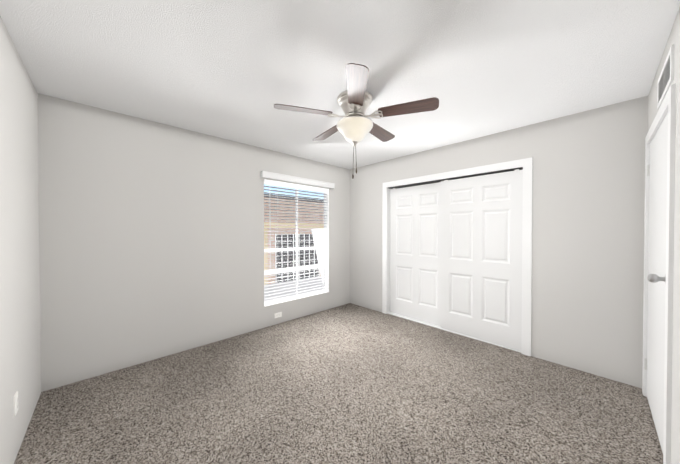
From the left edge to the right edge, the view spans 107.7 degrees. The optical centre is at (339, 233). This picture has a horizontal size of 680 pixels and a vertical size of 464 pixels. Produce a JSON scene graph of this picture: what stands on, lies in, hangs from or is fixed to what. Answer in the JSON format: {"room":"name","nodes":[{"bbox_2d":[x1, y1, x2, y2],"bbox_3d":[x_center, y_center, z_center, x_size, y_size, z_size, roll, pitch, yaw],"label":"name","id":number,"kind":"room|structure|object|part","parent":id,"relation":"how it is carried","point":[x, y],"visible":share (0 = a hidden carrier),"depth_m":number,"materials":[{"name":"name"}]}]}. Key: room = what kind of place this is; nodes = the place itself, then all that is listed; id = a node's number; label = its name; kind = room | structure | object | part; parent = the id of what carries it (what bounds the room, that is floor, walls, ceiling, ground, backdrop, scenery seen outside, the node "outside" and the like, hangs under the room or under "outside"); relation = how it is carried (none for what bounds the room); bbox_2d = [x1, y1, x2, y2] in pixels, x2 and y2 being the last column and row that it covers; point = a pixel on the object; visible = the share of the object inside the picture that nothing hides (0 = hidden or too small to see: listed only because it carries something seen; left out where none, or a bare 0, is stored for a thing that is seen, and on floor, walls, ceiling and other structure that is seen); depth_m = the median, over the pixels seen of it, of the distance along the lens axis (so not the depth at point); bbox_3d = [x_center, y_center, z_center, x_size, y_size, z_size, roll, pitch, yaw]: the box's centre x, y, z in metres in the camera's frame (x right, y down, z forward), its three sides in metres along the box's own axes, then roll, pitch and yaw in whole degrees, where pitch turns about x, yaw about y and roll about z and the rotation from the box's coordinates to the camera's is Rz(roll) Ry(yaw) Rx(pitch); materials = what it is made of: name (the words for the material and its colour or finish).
{"room":"empty bedroom","nodes":[
{"label":"empty bedroom","id":0,"kind":"room"},
{"bbox_2d":[0,16,40,463],"bbox_3d":[-1.322,0.096,0.739,0.140,2.440,3.420,-1,1,-44],"label":"wall","id":1,"kind":"structure","parent":0,"point":[20,350],"depth_m":1.51,"materials":[{"name":"grey paint"}]},
{"bbox_2d":[13,391,17,416],"bbox_3d":[-1.882,0.989,1.444,0.010,0.115,0.070,-1,1,-44],"label":"electrical outlet","id":2,"kind":"object","parent":1,"relation":"attached to","point":[15,401],"visible":0.98,"depth_m":1.42,"materials":[{"name":"white plastic"}]},
{"bbox_2d":[37,93,349,391],"bbox_3d":[-1.183,0.069,3.331,3.920,2.440,0.140,-1,1,-44],"label":"wall","id":3,"kind":"structure","parent":0,"point":[151,240],"depth_m":2.52,"materials":[{"name":"grey paint"}]},
{"bbox_2d":[274,312,281,317],"bbox_3d":[-0.878,1.162,3.530,0.115,0.070,0.009,-1,1,-44],"label":"outlet","id":4,"kind":"object","parent":3,"relation":"attached to","point":[278,314],"visible":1,"depth_m":3.52,"materials":[{"name":"white plastic"}]},
{"bbox_2d":[264,179,327,304],"bbox_3d":[-0.646,0.126,3.820,1.170,1.745,0.124,-1,1,-44],"label":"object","id":5,"kind":"structure","parent":3,"relation":"in","point":[296,228],"depth_m":3.80,"materials":[{"name":"white plastic"}]},
{"bbox_3d":[-0.628,0.118,3.800,1.150,1.721,0.071,-1,1,-44],"label":"window blind rails and cords","id":6,"kind":"part","parent":5,"relation":"part of","materials":[{"name":"white plastic"}]},
{"bbox_2d":[264,189,328,306],"bbox_3d":[-0.634,0.126,3.807,1.168,1.743,0.069,-1,1,-44],"label":"liner","id":7,"kind":"object","parent":3,"relation":"attached to","point":[327,242],"visible":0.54,"depth_m":4.19,"materials":[{"name":"white paint"}]},
{"bbox_2d":[260,171,334,188],"bbox_3d":[-0.579,-0.792,3.754,1.290,0.083,0.068,-1,1,-44],"label":"window valance","id":8,"kind":"object","parent":3,"relation":"attached to","point":[272,175],"visible":1,"depth_m":3.64,"materials":[{"name":"white paint"}]},
{"bbox_2d":[14,303,662,463],"bbox_3d":[0.321,1.359,2.319,4.680,0.120,3.700,-1,1,-44],"label":"floor","id":9,"kind":"structure","parent":0,"point":[349,383],"depth_m":1.87,"materials":[{"name":"carpet"}]},
{"bbox_2d":[0,0,679,168],"bbox_3d":[0.321,-1.200,2.292,4.680,0.120,3.700,-1,1,-44],"label":"ceiling","id":10,"kind":"structure","parent":0,"point":[235,70],"depth_m":1.63,"materials":[{"name":"white paint"}]},
{"bbox_2d":[274,63,438,178],"bbox_3d":[0.128,-0.800,2.147,1.269,0.677,1.272,-1,1,-44],"label":"fan","id":11,"kind":"object","parent":10,"relation":"hanging from","point":[355,125],"visible":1,"depth_m":1.99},
{"label":"blade","id":12,"kind":"part","parent":11,"relation":"part of","materials":[{"name":"brown wood"}]},
{"bbox_3d":[-0.119,-0.992,2.468,0.142,0.006,0.460,-15,9,-33],"label":"blade","id":13,"kind":"part","parent":11,"relation":"part of","materials":[{"name":"brown wood"}]},
{"bbox_3d":[0.125,-0.850,2.109,0.310,0.154,0.310,-1,1,-44],"label":"lamp shade","id":14,"kind":"part","parent":11,"relation":"part of","materials":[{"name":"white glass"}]},
{"bbox_3d":[0.111,-0.984,1.673,0.142,0.006,0.460,12,1,2],"label":"blade","id":15,"kind":"part","parent":11,"relation":"part of","materials":[{"name":"brown wood"}]},
{"label":"blade","id":16,"kind":"part","parent":11,"relation":"part of","materials":[{"name":"brown wood"}]},
{"bbox_3d":[0.534,-0.987,1.960,0.460,0.006,0.142,0,-11,20],"label":"blade","id":17,"kind":"part","parent":11,"relation":"part of","materials":[{"name":"brown wood"}]},
{"bbox_2d":[350,96,647,387],"bbox_3d":[1.414,0.069,3.347,0.140,2.440,3.420,-1,1,-44],"label":"wall","id":18,"kind":"structure","parent":0,"point":[588,192],"depth_m":2.38,"materials":[{"name":"grey paint"}]},
{"bbox_2d":[388,167,522,188],"bbox_3d":[1.406,-0.716,3.346,0.111,0.012,1.760,-1,1,-44],"label":"track","id":19,"kind":"object","parent":18,"relation":"attached to","point":[467,176],"visible":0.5,"depth_m":3.20,"materials":[{"name":"grey metal"}]},
{"bbox_2d":[390,182,440,325],"bbox_3d":[1.128,0.285,3.679,0.034,1.972,0.900,-1,1,-44],"label":"closet door","id":20,"kind":"structure","parent":19,"relation":"hanging from","point":[415,252],"depth_m":3.66,"materials":[{"name":"white paint"}]},
{"bbox_2d":[440,170,522,350],"bbox_3d":[1.680,0.292,3.028,0.034,1.972,0.900,-1,1,-44],"label":"closet door","id":21,"kind":"structure","parent":19,"relation":"hanging from","point":[481,257],"depth_m":2.97,"materials":[{"name":"white paint"}]},
{"bbox_2d":[382,157,532,355],"bbox_3d":[1.401,0.243,3.351,0.156,2.090,1.920,-1,1,-44],"label":"trim","id":22,"kind":"structure","parent":18,"relation":"attached to","point":[526,164],"depth_m":2.77,"materials":[{"name":"white paint"}]},
{"bbox_2d":[648,7,679,463],"bbox_3d":[1.274,0.096,0.755,3.920,2.440,0.140,-1,1,-44],"label":"wall","id":23,"kind":"structure","parent":0,"point":[674,37],"depth_m":1.25,"materials":[{"name":"grey paint"}]},
{"bbox_2d":[644,113,667,451],"bbox_3d":[2.128,0.297,1.651,0.914,1.995,0.048,-1,1,-44],"label":"entry door","id":24,"kind":"structure","parent":23,"relation":"in","point":[657,266],"depth_m":1.64,"materials":[{"name":"white paint"}]},
{"bbox_3d":[2.433,0.273,1.966,0.038,1.630,0.013,-1,1,-44],"label":"entry door hinges","id":25,"kind":"part","parent":24,"relation":"part of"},
{"bbox_2d":[647,274,665,284],"bbox_3d":[1.816,0.259,1.417,0.068,0.068,0.078,-1,1,-44],"label":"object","id":26,"kind":"structure","parent":24,"relation":"attached to","point":[653,278],"depth_m":1.41,"materials":[{"name":"grey metal"}]},
{"bbox_2d":[642,83,675,463],"bbox_3d":[2.159,0.264,1.611,1.060,2.085,0.156,-1,1,-44],"label":"door frame","id":27,"kind":"structure","parent":23,"relation":"attached to","point":[668,105],"depth_m":1.31,"materials":[{"name":"white paint"}]},
{"bbox_2d":[657,44,673,109],"bbox_3d":[1.939,-0.912,1.482,0.460,0.190,0.010,-1,1,-44],"label":"air vent","id":28,"kind":"object","parent":23,"relation":"in","point":[666,79],"visible":1,"depth_m":1.44,"materials":[{"name":"white metal"}]},
{"label":"outside","id":29,"kind":"structure","parent":0,"visible":0},
{"bbox_2d":[264,276,322,300],"bbox_3d":[-1.258,3.495,9.866,6.500,3.450,0.050,-1,1,-44],"label":"wall","id":30,"kind":"structure","parent":29,"point":[278,285],"depth_m":9.23,"materials":[{"name":"white paint"}]},
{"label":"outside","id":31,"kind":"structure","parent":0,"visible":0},
{"bbox_2d":[264,197,323,283],"bbox_3d":[-1.663,1.969,9.913,20.000,6.500,0.300,-1,1,-44],"label":"facade","id":32,"kind":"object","parent":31,"point":[277,220],"depth_m":9.28,"materials":[{"name":"brick"}]},
{"bbox_2d":[264,194,323,202],"bbox_3d":[-1.766,-1.322,9.986,20.000,0.080,1.200,-1,1,-44],"label":"roof edge","id":33,"kind":"object","parent":32,"relation":"on","point":[293,197],"depth_m":9.35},
{"bbox_2d":[264,229,323,279],"bbox_3d":[-1.196,1.321,9.778,6.500,3.000,0.470,-1,1,-44],"label":"white parts","id":34,"kind":"structure","parent":32,"relation":"attached to","point":[318,234],"depth_m":9.77,"materials":[{"name":"white paint"}]},
{"bbox_2d":[264,222,323,284],"bbox_3d":[-1.156,1.007,10.096,5.000,2.820,0.120,-1,1,-44],"label":"fascia","id":35,"kind":"object","parent":32,"relation":"attached to","point":[266,240],"depth_m":8.80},
{"bbox_2d":[275,234,318,282],"bbox_3d":[-1.621,1.081,9.715,2.000,2.080,0.030,-1,1,-44],"label":"glazing","id":36,"kind":"object","parent":32,"relation":"attached to","point":[281,264],"depth_m":9.50,"materials":[{"name":"glass"}]}
]}

